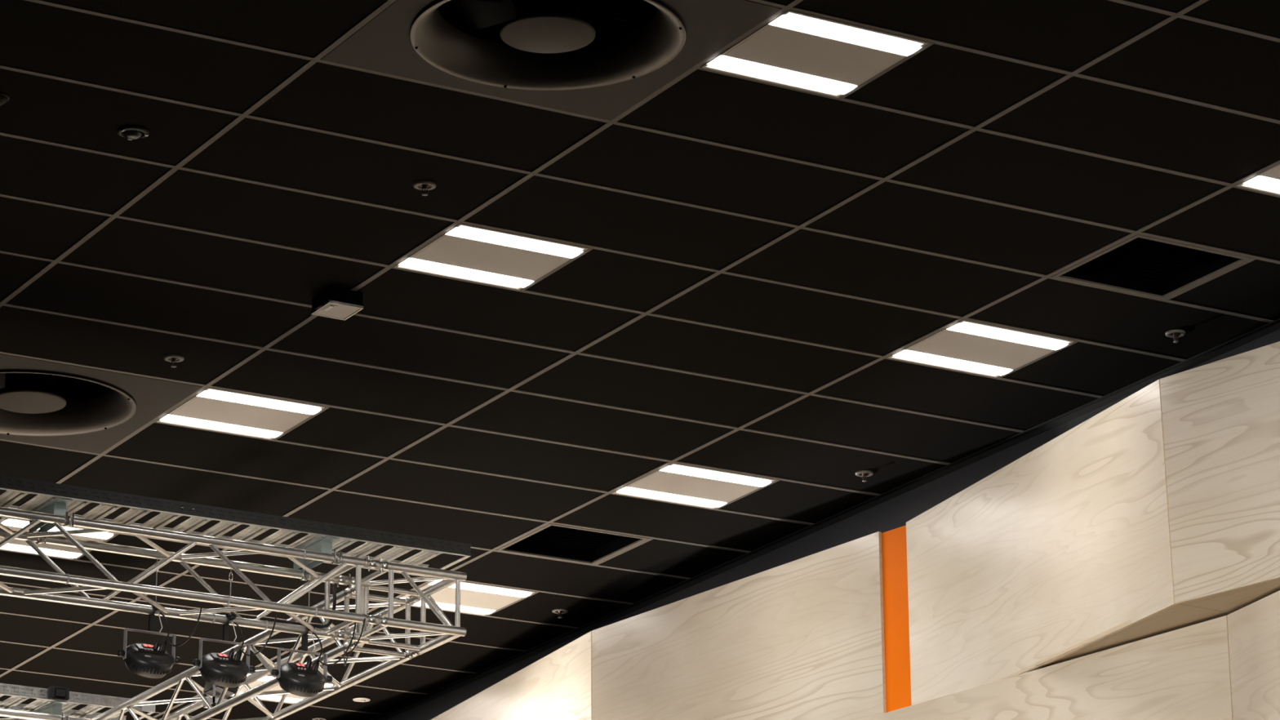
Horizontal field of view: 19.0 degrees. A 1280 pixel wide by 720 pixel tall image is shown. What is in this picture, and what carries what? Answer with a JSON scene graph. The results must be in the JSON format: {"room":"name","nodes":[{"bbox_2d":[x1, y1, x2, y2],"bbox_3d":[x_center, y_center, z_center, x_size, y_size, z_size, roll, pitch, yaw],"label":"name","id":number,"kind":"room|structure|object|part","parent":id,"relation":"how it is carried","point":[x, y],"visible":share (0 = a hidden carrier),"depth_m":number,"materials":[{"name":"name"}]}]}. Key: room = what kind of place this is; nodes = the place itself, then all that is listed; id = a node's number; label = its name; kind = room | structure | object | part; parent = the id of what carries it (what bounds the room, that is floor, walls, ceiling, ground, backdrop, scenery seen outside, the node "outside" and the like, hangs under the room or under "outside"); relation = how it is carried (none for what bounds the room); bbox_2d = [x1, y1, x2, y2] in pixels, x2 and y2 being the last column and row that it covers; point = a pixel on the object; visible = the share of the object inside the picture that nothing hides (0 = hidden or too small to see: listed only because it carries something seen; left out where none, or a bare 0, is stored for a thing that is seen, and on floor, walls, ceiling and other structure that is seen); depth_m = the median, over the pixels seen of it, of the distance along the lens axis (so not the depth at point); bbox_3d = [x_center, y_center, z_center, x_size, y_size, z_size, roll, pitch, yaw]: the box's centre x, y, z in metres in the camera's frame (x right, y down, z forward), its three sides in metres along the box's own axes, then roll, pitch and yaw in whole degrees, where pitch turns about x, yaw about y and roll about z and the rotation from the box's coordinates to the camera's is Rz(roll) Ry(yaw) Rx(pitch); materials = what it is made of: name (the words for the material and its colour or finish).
{"room":"event venue","nodes":[
{"label":"event venue","id":0,"kind":"room"},
{"bbox_2d":[0,0,1279,719],"bbox_3d":[-5.185,-1.593,12.330,17.800,0.400,36.000,10,-21,-29],"label":"ceiling","id":1,"kind":"structure","parent":0,"point":[756,260],"depth_m":15.54,"materials":[{"name":"black paint"}]},
{"bbox_2d":[0,92,9,106],"bbox_3d":[-2.311,-0.929,13.725,0.094,0.033,0.094,10,-21,-29],"label":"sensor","id":2,"kind":"object","parent":1,"relation":"attached to","point":[4,97],"visible":1,"depth_m":13.71,"materials":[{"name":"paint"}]},
{"bbox_2d":[0,518,115,559],"bbox_3d":[-3.023,0.877,19.309,0.576,0.066,0.576,10,-21,-29],"label":"ceiling light","id":3,"kind":"object","parent":1,"relation":"attached to","point":[15,545],"visible":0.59,"depth_m":19.40,"materials":[{"name":"white plastic"}]},
{"bbox_2d":[0,543,81,558],"bbox_3d":[-3.126,0.963,19.466,0.574,0.003,0.092,10,-21,-29],"label":"diffuser","id":4,"kind":"object","parent":3,"relation":"attached to","point":[55,552],"depth_m":19.50,"materials":[{"name":"white plastic"}]},
{"bbox_2d":[1,520,113,539],"bbox_3d":[-2.920,0.851,19.132,0.574,0.003,0.092,10,-21,-29],"label":"diffuser","id":5,"kind":"object","parent":3,"relation":"attached to","point":[12,524],"depth_m":19.16,"materials":[{"name":"white plastic"}]},
{"bbox_2d":[0,353,202,453],"bbox_3d":[-2.742,0.063,17.190,1.172,0.303,1.172,10,-21,-29],"label":"ceiling vent","id":6,"kind":"object","parent":1,"relation":"in","point":[42,402],"visible":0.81,"depth_m":17.31,"materials":[{"name":"metal"}]},
{"bbox_3d":[-2.969,0.068,17.324,0.222,0.106,0.193,-10,-21,28],"label":"blade","id":7,"kind":"part","parent":6,"relation":"part of","materials":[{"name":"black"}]},
{"bbox_3d":[-2.741,0.091,17.181,0.220,0.193,0.220,10,-21,-29],"label":"motor","id":8,"kind":"part","parent":6,"relation":"part of","materials":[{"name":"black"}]},
{"bbox_3d":[-2.566,0.085,17.385,0.193,0.106,0.222,-16,-24,40],"label":"blade","id":9,"kind":"part","parent":6,"relation":"part of","materials":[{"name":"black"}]},
{"bbox_2d":[116,125,148,140],"bbox_3d":[-1.863,-0.836,14.053,0.116,0.044,0.116,10,-21,-29],"label":"recessed light","id":10,"kind":"object","parent":1,"relation":"in","point":[131,132],"visible":1,"depth_m":14.03,"materials":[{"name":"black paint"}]},
{"bbox_2d":[164,354,184,367],"bbox_3d":[-2.020,0.010,16.566,0.088,0.042,0.088,10,-21,-29],"label":"sprinkler","id":11,"kind":"object","parent":1,"relation":"attached to","point":[173,358],"visible":1,"depth_m":16.56,"materials":[{"name":"grey metal"}]},
{"bbox_2d":[0,497,466,719],"bbox_3d":[-3.272,0.946,17.655,3.601,1.110,3.840,10,-21,-29],"label":"lighting truss","id":12,"kind":"object","parent":1,"relation":"hanging from","point":[52,515],"visible":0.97,"depth_m":16.65,"materials":[{"name":"metal"}]},
{"bbox_2d":[28,497,72,544],"bbox_3d":[-2.486,0.683,16.118,0.060,0.118,0.375,10,-21,-29],"label":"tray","id":13,"kind":"object","parent":12,"relation":"on","point":[56,510],"depth_m":16.07,"materials":[{"name":"metal"}]},
{"bbox_2d":[34,700,67,719],"bbox_3d":[-3.031,1.843,19.619,0.060,0.118,0.375,10,-21,-29],"label":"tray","id":14,"kind":"object","parent":12,"relation":"on","point":[53,710],"depth_m":19.54,"materials":[{"name":"metal"}]},
{"bbox_2d":[0,683,155,719],"bbox_3d":[-4.145,1.561,19.031,3.605,0.068,0.448,10,-21,-29],"label":"cable tray","id":15,"kind":"object","parent":12,"relation":"attached to","point":[43,696],"visible":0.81,"depth_m":19.58,"materials":[{"name":"metal"}]},
{"bbox_3d":[-4.255,1.621,19.210,3.605,0.054,0.012,10,-21,-29],"label":"rail","id":16,"kind":"part","parent":15,"relation":"part of","materials":[{"name":"metal"}]},
{"bbox_3d":[-2.536,1.788,19.739,0.073,0.054,0.003,10,-21,-29],"label":"plate","id":17,"kind":"part","parent":15,"relation":"part of","materials":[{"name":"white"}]},
{"bbox_2d":[116,557,202,678],"bbox_3d":[-2.014,1.090,16.367,0.403,0.556,0.230,-6,-19,17],"label":"lamp","id":18,"kind":"object","parent":12,"relation":"hanging from","point":[144,660],"visible":0.98,"depth_m":16.29,"materials":[{"name":"grey metal"}]},
{"bbox_3d":[-2.207,1.249,16.278,0.034,0.031,0.031,10,-21,-29],"label":"knob","id":19,"kind":"part","parent":18,"relation":"part of","materials":[{"name":"black plastic"}]},
{"bbox_3d":[-2.094,1.236,16.333,0.112,0.052,0.070,10,-21,-29],"label":"control panel","id":20,"kind":"part","parent":18,"relation":"part of","materials":[{"name":"black plastic"}]},
{"bbox_3d":[-1.989,1.287,16.399,0.034,0.031,0.031,10,-21,-29],"label":"knob","id":21,"kind":"part","parent":18,"relation":"part of","materials":[{"name":"black plastic"}]},
{"bbox_2d":[203,680,238,708],"bbox_3d":[-2.035,1.554,18.391,0.171,0.222,0.170,10,-21,-29],"label":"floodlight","id":22,"kind":"object","parent":12,"relation":"attached to","point":[210,689],"visible":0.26,"depth_m":18.35,"materials":[{"name":"white metal"}]},
{"bbox_2d":[192,568,276,687],"bbox_3d":[-1.712,1.143,16.535,0.402,0.556,0.231,-6,-19,18],"label":"lamp","id":23,"kind":"object","parent":12,"relation":"hanging from","point":[224,670],"visible":0.98,"depth_m":16.46,"materials":[{"name":"grey metal"}]},
{"bbox_3d":[-1.905,1.302,16.446,0.034,0.031,0.031,10,-21,-29],"label":"knob","id":24,"kind":"part","parent":23,"relation":"part of","materials":[{"name":"black plastic"}]},
{"bbox_3d":[-1.792,1.289,16.502,0.112,0.052,0.070,10,-21,-29],"label":"control panel","id":25,"kind":"part","parent":23,"relation":"part of","materials":[{"name":"black plastic"}]},
{"bbox_3d":[-1.765,1.114,16.546,0.024,0.024,0.030,10,-21,-29],"label":"clamp handle","id":26,"kind":"part","parent":23,"relation":"part of","materials":[{"name":"black rubber"}]},
{"bbox_3d":[-1.687,1.340,16.567,0.034,0.031,0.031,10,-21,-29],"label":"knob","id":27,"kind":"part","parent":23,"relation":"part of","materials":[{"name":"black plastic"}]},
{"bbox_2d":[0,475,471,577],"bbox_3d":[-2.409,0.624,16.217,3.609,0.060,0.421,10,-21,-29],"label":"cable tray","id":28,"kind":"object","parent":12,"relation":"attached to","point":[46,491],"visible":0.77,"depth_m":16.43,"materials":[{"name":"metal"}]},
{"bbox_3d":[-2.513,0.677,16.386,3.609,0.054,0.012,10,-21,-29],"label":"rail","id":29,"kind":"part","parent":28,"relation":"part of","materials":[{"name":"metal"}]},
{"bbox_2d":[229,583,336,627],"bbox_3d":[-1.565,1.054,16.738,0.500,0.203,0.036,9,-20,-26],"label":"power cable","id":30,"kind":"object","parent":12,"relation":"on","point":[334,590],"visible":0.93,"depth_m":16.76,"materials":[{"name":"black rubber"}]},
{"bbox_2d":[271,579,355,697],"bbox_3d":[-1.390,1.200,16.715,0.405,0.556,0.229,-6,-19,17],"label":"lamp","id":31,"kind":"object","parent":12,"relation":"hanging from","point":[299,679],"visible":0.98,"depth_m":16.64,"materials":[{"name":"grey metal"}]},
{"bbox_3d":[-1.584,1.359,16.625,0.034,0.031,0.031,10,-21,-29],"label":"knob","id":32,"kind":"part","parent":31,"relation":"part of","materials":[{"name":"black plastic"}]},
{"bbox_3d":[-1.471,1.345,16.680,0.112,0.052,0.070,10,-21,-29],"label":"control panel","id":33,"kind":"part","parent":31,"relation":"part of","materials":[{"name":"black plastic"}]},
{"bbox_3d":[-1.367,1.397,16.746,0.034,0.031,0.031,10,-21,-29],"label":"knob","id":34,"kind":"part","parent":31,"relation":"part of","materials":[{"name":"black plastic"}]},
{"bbox_2d":[293,536,339,580],"bbox_3d":[-1.415,0.872,16.714,0.060,0.118,0.375,10,-21,-29],"label":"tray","id":35,"kind":"object","parent":12,"relation":"on","point":[324,546],"depth_m":16.66,"materials":[{"name":"metal"}]},
{"bbox_3d":[-1.378,1.082,16.844,0.023,0.250,0.023,10,-21,-29],"label":"post","id":36,"kind":"part","parent":12,"relation":"part of","materials":[{"name":"metal"}]},
{"bbox_3d":[-1.313,1.165,17.097,0.023,0.250,0.023,10,-21,-29],"label":"post","id":37,"kind":"part","parent":12,"relation":"part of","materials":[{"name":"metal"}]},
{"bbox_2d":[343,617,365,666],"bbox_3d":[-1.263,1.244,16.682,0.042,0.156,0.377,5,-19,-17],"label":"cable","id":38,"kind":"object","parent":12,"relation":"hanging from","point":[356,644],"visible":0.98,"depth_m":16.60,"materials":[{"name":"black rubber"}]},
{"bbox_3d":[-1.223,0.998,16.592,0.023,0.250,0.023,10,-21,-29],"label":"post","id":39,"kind":"part","parent":12,"relation":"part of","materials":[{"name":"metal"}]},
{"bbox_3d":[-1.241,1.106,16.921,0.023,0.250,0.023,10,-21,-29],"label":"post","id":40,"kind":"part","parent":12,"relation":"part of","materials":[{"name":"metal"}]},
{"bbox_3d":[-1.237,1.124,16.974,0.023,0.250,0.023,10,-21,-29],"label":"post","id":41,"kind":"part","parent":12,"relation":"part of","materials":[{"name":"metal"}]},
{"bbox_3d":[-1.214,1.111,16.936,0.023,0.250,0.023,10,-21,-29],"label":"post","id":42,"kind":"part","parent":12,"relation":"part of","materials":[{"name":"metal"}]},
{"bbox_3d":[-1.086,1.022,16.668,0.023,0.250,0.023,10,-21,-29],"label":"post","id":43,"kind":"part","parent":12,"relation":"part of","materials":[{"name":"metal"}]},
{"bbox_3d":[-1.047,1.212,17.245,0.023,0.250,0.023,10,-21,-29],"label":"post","id":44,"kind":"part","parent":12,"relation":"part of","materials":[{"name":"metal"}]},
{"bbox_3d":[-0.971,1.171,17.123,0.023,0.250,0.023,10,-21,-29],"label":"post","id":45,"kind":"part","parent":12,"relation":"part of","materials":[{"name":"metal"}]},
{"bbox_3d":[-0.802,1.073,16.830,0.023,0.250,0.023,10,-21,-29],"label":"post","id":46,"kind":"part","parent":12,"relation":"part of","materials":[{"name":"metal"}]},
{"bbox_2d":[155,387,325,439],"bbox_3d":[-1.812,0.219,17.344,0.576,0.066,0.576,10,-21,-29],"label":"ceiling light","id":47,"kind":"object","parent":1,"relation":"attached to","point":[212,409],"visible":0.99,"depth_m":17.33,"materials":[{"name":"white plastic"}]},
{"bbox_2d":[160,414,282,437],"bbox_3d":[-1.915,0.305,17.501,0.574,0.003,0.092,10,-21,-29],"label":"diffuser","id":48,"kind":"object","parent":47,"relation":"attached to","point":[187,420],"depth_m":17.50,"materials":[{"name":"white plastic"}]},
{"bbox_2d":[197,391,320,414],"bbox_3d":[-1.709,0.194,17.167,0.574,0.003,0.092,10,-21,-29],"label":"diffuser","id":49,"kind":"object","parent":47,"relation":"attached to","point":[228,397],"depth_m":17.17,"materials":[{"name":"white plastic"}]},
{"bbox_2d":[230,672,333,703],"bbox_3d":[-2.162,1.900,22.428,0.576,0.066,0.576,10,-21,-29],"label":"ceiling light","id":50,"kind":"object","parent":1,"relation":"attached to","point":[291,698],"visible":0.17,"depth_m":22.57,"materials":[{"name":"white plastic"}]},
{"bbox_2d":[238,692,302,702],"bbox_3d":[-2.265,1.986,22.586,0.574,0.003,0.092,10,-21,-29],"label":"diffuser","id":51,"kind":"object","parent":50,"relation":"attached to","point":[289,699],"depth_m":22.65,"materials":[{"name":"white plastic"}]},
{"bbox_2d":[247,675,331,686],"bbox_3d":[-2.059,1.874,22.252,0.574,0.003,0.092,10,-21,-29],"label":"diffuser","id":52,"kind":"object","parent":50,"relation":"attached to","point":[267,677],"depth_m":22.22,"materials":[{"name":"white plastic"}]},
{"bbox_2d":[311,717,326,719],"bbox_3d":[-1.947,2.197,23.195,0.088,0.042,0.088,10,-21,-29],"label":"sprinkler","id":53,"kind":"object","parent":1,"relation":"attached to","point":[313,718],"visible":1,"depth_m":23.17,"materials":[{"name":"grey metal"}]},
{"bbox_2d":[311,286,363,320],"bbox_3d":[-1.250,-0.233,15.784,0.157,0.073,0.174,10,-21,-29],"label":"junction box","id":54,"kind":"object","parent":1,"relation":"attached to","point":[335,303],"visible":1,"depth_m":15.74,"materials":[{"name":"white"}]},
{"bbox_3d":[-1.250,-0.203,15.775,0.136,0.004,0.154,10,-21,-29],"label":"plate","id":55,"kind":"part","parent":54,"relation":"part of","materials":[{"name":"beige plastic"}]},
{"bbox_2d":[352,697,370,702],"bbox_3d":[-1.652,2.019,22.695,0.106,0.019,0.106,10,-21,-29],"label":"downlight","id":56,"kind":"object","parent":1,"relation":"attached to","point":[357,699],"visible":1,"depth_m":22.68,"materials":[{"name":"grey"}]},
{"bbox_2d":[413,180,435,195],"bbox_3d":[-0.822,-0.650,14.594,0.088,0.042,0.088,10,-21,-29],"label":"sprinkler","id":57,"kind":"object","parent":1,"relation":"attached to","point":[422,185],"visible":1,"depth_m":14.59,"materials":[{"name":"grey metal"}]},
{"bbox_2d":[398,579,535,615],"bbox_3d":[-0.952,1.243,20.463,0.576,0.066,0.576,10,-21,-29],"label":"ceiling light","id":58,"kind":"object","parent":1,"relation":"attached to","point":[481,599],"visible":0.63,"depth_m":20.45,"materials":[{"name":"white plastic"}]},
{"bbox_2d":[400,597,494,614],"bbox_3d":[-1.054,1.329,20.620,0.574,0.003,0.092,10,-21,-29],"label":"diffuser","id":59,"kind":"object","parent":58,"relation":"attached to","point":[444,605],"depth_m":20.66,"materials":[{"name":"white plastic"}]},
{"bbox_2d":[428,580,531,597],"bbox_3d":[-0.848,1.217,20.286,0.574,0.003,0.092,10,-21,-29],"label":"diffuser","id":60,"kind":"object","parent":58,"relation":"attached to","point":[465,587],"depth_m":20.32,"materials":[{"name":"white plastic"}]},
{"bbox_2d":[394,223,587,290],"bbox_3d":[-0.602,-0.438,15.379,0.576,0.066,0.576,10,-21,-29],"label":"ceiling light","id":61,"kind":"object","parent":1,"relation":"attached to","point":[466,252],"visible":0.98,"depth_m":15.36,"materials":[{"name":"white plastic"}]},
{"bbox_2d":[399,257,533,287],"bbox_3d":[-0.704,-0.352,15.536,0.574,0.003,0.092,10,-21,-29],"label":"diffuser","id":62,"kind":"object","parent":61,"relation":"attached to","point":[442,268],"depth_m":15.53,"materials":[{"name":"white plastic"}]},
{"bbox_2d":[445,227,582,257],"bbox_3d":[-0.498,-0.464,15.202,0.574,0.003,0.092,10,-21,-29],"label":"diffuser","id":63,"kind":"object","parent":61,"relation":"attached to","point":[485,237],"depth_m":15.20,"materials":[{"name":"white plastic"}]},
{"bbox_2d":[320,0,782,120],"bbox_3d":[-0.320,-1.252,13.260,1.172,0.303,1.172,10,-21,-29],"label":"ceiling vent","id":64,"kind":"object","parent":1,"relation":"in","point":[565,55],"visible":1,"depth_m":13.44,"materials":[{"name":"metal"}]},
{"bbox_3d":[-0.547,-1.246,13.394,0.222,0.106,0.193,-10,-21,28],"label":"blade","id":65,"kind":"part","parent":64,"relation":"part of","materials":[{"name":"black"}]},
{"bbox_3d":[-0.562,-1.317,13.180,0.222,0.106,0.193,7,-20,-21],"label":"blade","id":66,"kind":"part","parent":64,"relation":"part of","materials":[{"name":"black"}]},
{"bbox_3d":[-0.320,-1.223,13.251,0.220,0.193,0.220,10,-21,-29],"label":"motor","id":67,"kind":"part","parent":64,"relation":"part of","materials":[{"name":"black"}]},
{"bbox_3d":[-0.144,-1.229,13.455,0.193,0.106,0.222,-16,-24,40],"label":"blade","id":68,"kind":"part","parent":64,"relation":"part of","materials":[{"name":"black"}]},
{"bbox_2d":[551,608,568,617],"bbox_3d":[-0.434,1.379,20.749,0.088,0.042,0.088,10,-21,-29],"label":"sprinkler","id":69,"kind":"object","parent":1,"relation":"attached to","point":[557,611],"visible":1,"depth_m":20.74,"materials":[{"name":"grey metal"}]},
{"bbox_2d":[495,523,648,564],"bbox_3d":[-0.346,0.841,19.505,0.574,0.212,0.574,10,-21,-29],"label":"ceiling vent","id":70,"kind":"object","parent":1,"relation":"in","point":[553,541],"visible":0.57,"depth_m":19.64,"materials":[{"name":"grey metal"}]},
{"bbox_2d":[613,462,775,509],"bbox_3d":[0.260,0.585,18.498,0.576,0.066,0.576,10,-21,-29],"label":"ceiling light","id":71,"kind":"object","parent":1,"relation":"attached to","point":[677,483],"visible":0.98,"depth_m":18.48,"materials":[{"name":"white plastic"}]},
{"bbox_2d":[617,487,726,507],"bbox_3d":[0.157,0.671,18.655,0.574,0.003,0.092,10,-21,-29],"label":"diffuser","id":72,"kind":"object","parent":71,"relation":"attached to","point":[651,493],"depth_m":18.65,"materials":[{"name":"white plastic"}]},
{"bbox_2d":[659,466,770,487],"bbox_3d":[0.363,0.560,18.321,0.574,0.003,0.092,10,-21,-29],"label":"diffuser","id":73,"kind":"object","parent":71,"relation":"attached to","point":[695,473],"depth_m":18.33,"materials":[{"name":"white plastic"}]},
{"bbox_2d":[701,9,928,97],"bbox_3d":[0.609,-1.095,13.414,0.576,0.066,0.576,10,-21,-29],"label":"ceiling light","id":74,"kind":"object","parent":1,"relation":"attached to","point":[795,50],"visible":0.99,"depth_m":13.39,"materials":[{"name":"white plastic"}]},
{"bbox_2d":[706,55,857,94],"bbox_3d":[0.507,-1.009,13.571,0.574,0.003,0.092,10,-21,-29],"label":"diffuser","id":75,"kind":"object","parent":74,"relation":"attached to","point":[744,66],"depth_m":13.57,"materials":[{"name":"white plastic"}]},
{"bbox_2d":[768,14,920,56],"bbox_3d":[0.713,-1.121,13.237,0.574,0.003,0.092,10,-21,-29],"label":"diffuser","id":76,"kind":"object","parent":74,"relation":"attached to","point":[806,26],"depth_m":13.24,"materials":[{"name":"white plastic"}]},
{"bbox_2d":[855,470,873,481],"bbox_3d":[1.075,0.560,18.301,0.088,0.042,0.088,10,-21,-29],"label":"sprinkler","id":77,"kind":"object","parent":1,"relation":"attached to","point":[862,473],"visible":1,"depth_m":18.29,"materials":[{"name":"grey metal"}]},
{"bbox_2d":[887,320,1074,377],"bbox_3d":[1.470,-0.072,16.533,0.576,0.066,0.576,10,-21,-29],"label":"ceiling light","id":78,"kind":"object","parent":1,"relation":"attached to","point":[965,346],"visible":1,"depth_m":16.52,"materials":[{"name":"white plastic"}]},
{"bbox_2d":[893,350,1013,375],"bbox_3d":[1.368,0.014,16.690,0.574,0.003,0.092,10,-21,-29],"label":"diffuser","id":79,"kind":"object","parent":78,"relation":"attached to","point":[929,357],"depth_m":16.69,"materials":[{"name":"white plastic"}]},
{"bbox_2d":[946,323,1067,350],"bbox_3d":[1.574,-0.098,16.356,0.574,0.003,0.092,10,-21,-29],"label":"diffuser","id":80,"kind":"object","parent":78,"relation":"attached to","point":[986,332],"depth_m":16.36,"materials":[{"name":"white plastic"}]},
{"bbox_2d":[1051,234,1251,299],"bbox_3d":[2.075,-0.474,15.575,0.574,0.212,0.574,10,-21,-29],"label":"ceiling vent","id":81,"kind":"object","parent":1,"relation":"in","point":[1139,264],"visible":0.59,"depth_m":15.69,"materials":[{"name":"grey metal"}]},
{"bbox_2d":[1164,329,1186,342],"bbox_3d":[2.290,-0.097,16.338,0.088,0.042,0.088,10,-21,-29],"label":"sprinkler","id":82,"kind":"object","parent":1,"relation":"attached to","point":[1174,334],"visible":1,"depth_m":16.33,"materials":[{"name":"grey metal"}]},
{"bbox_2d":[1236,164,1279,195],"bbox_3d":[2.681,-0.729,14.568,0.576,0.066,0.576,10,-21,-29],"label":"ceiling light","id":83,"kind":"object","parent":1,"relation":"attached to","point":[1268,181],"visible":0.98,"depth_m":14.62,"materials":[{"name":"white plastic"}]},
{"bbox_2d":[1243,175,1279,191],"bbox_3d":[2.579,-0.643,14.725,0.574,0.003,0.092,10,-21,-29],"label":"diffuser","id":84,"kind":"object","parent":83,"relation":"attached to","point":[1258,183],"depth_m":14.63,"materials":[{"name":"white plastic"}]},
{"bbox_2d":[386,328,1279,719],"bbox_3d":[2.376,2.990,15.456,0.740,7.150,36.000,10,-21,-29],"label":"wall","id":85,"kind":"structure","parent":0,"point":[1119,559],"depth_m":17.10,"materials":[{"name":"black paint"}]},
{"bbox_2d":[369,318,1279,719],"bbox_3d":[0.470,1.061,19.812,0.028,0.031,18.000,10,-21,-29],"label":"trim","id":86,"kind":"structure","parent":85,"relation":"attached to","point":[1259,332],"depth_m":18.78,"materials":[{"name":"black paint"}]},
{"bbox_3d":[1.239,1.748,17.986,0.018,1.981,0.211,13,-23,-36],"label":"orange panel","id":87,"kind":"part","parent":85,"relation":"part of","materials":[{"name":"orange paint"}]}
]}

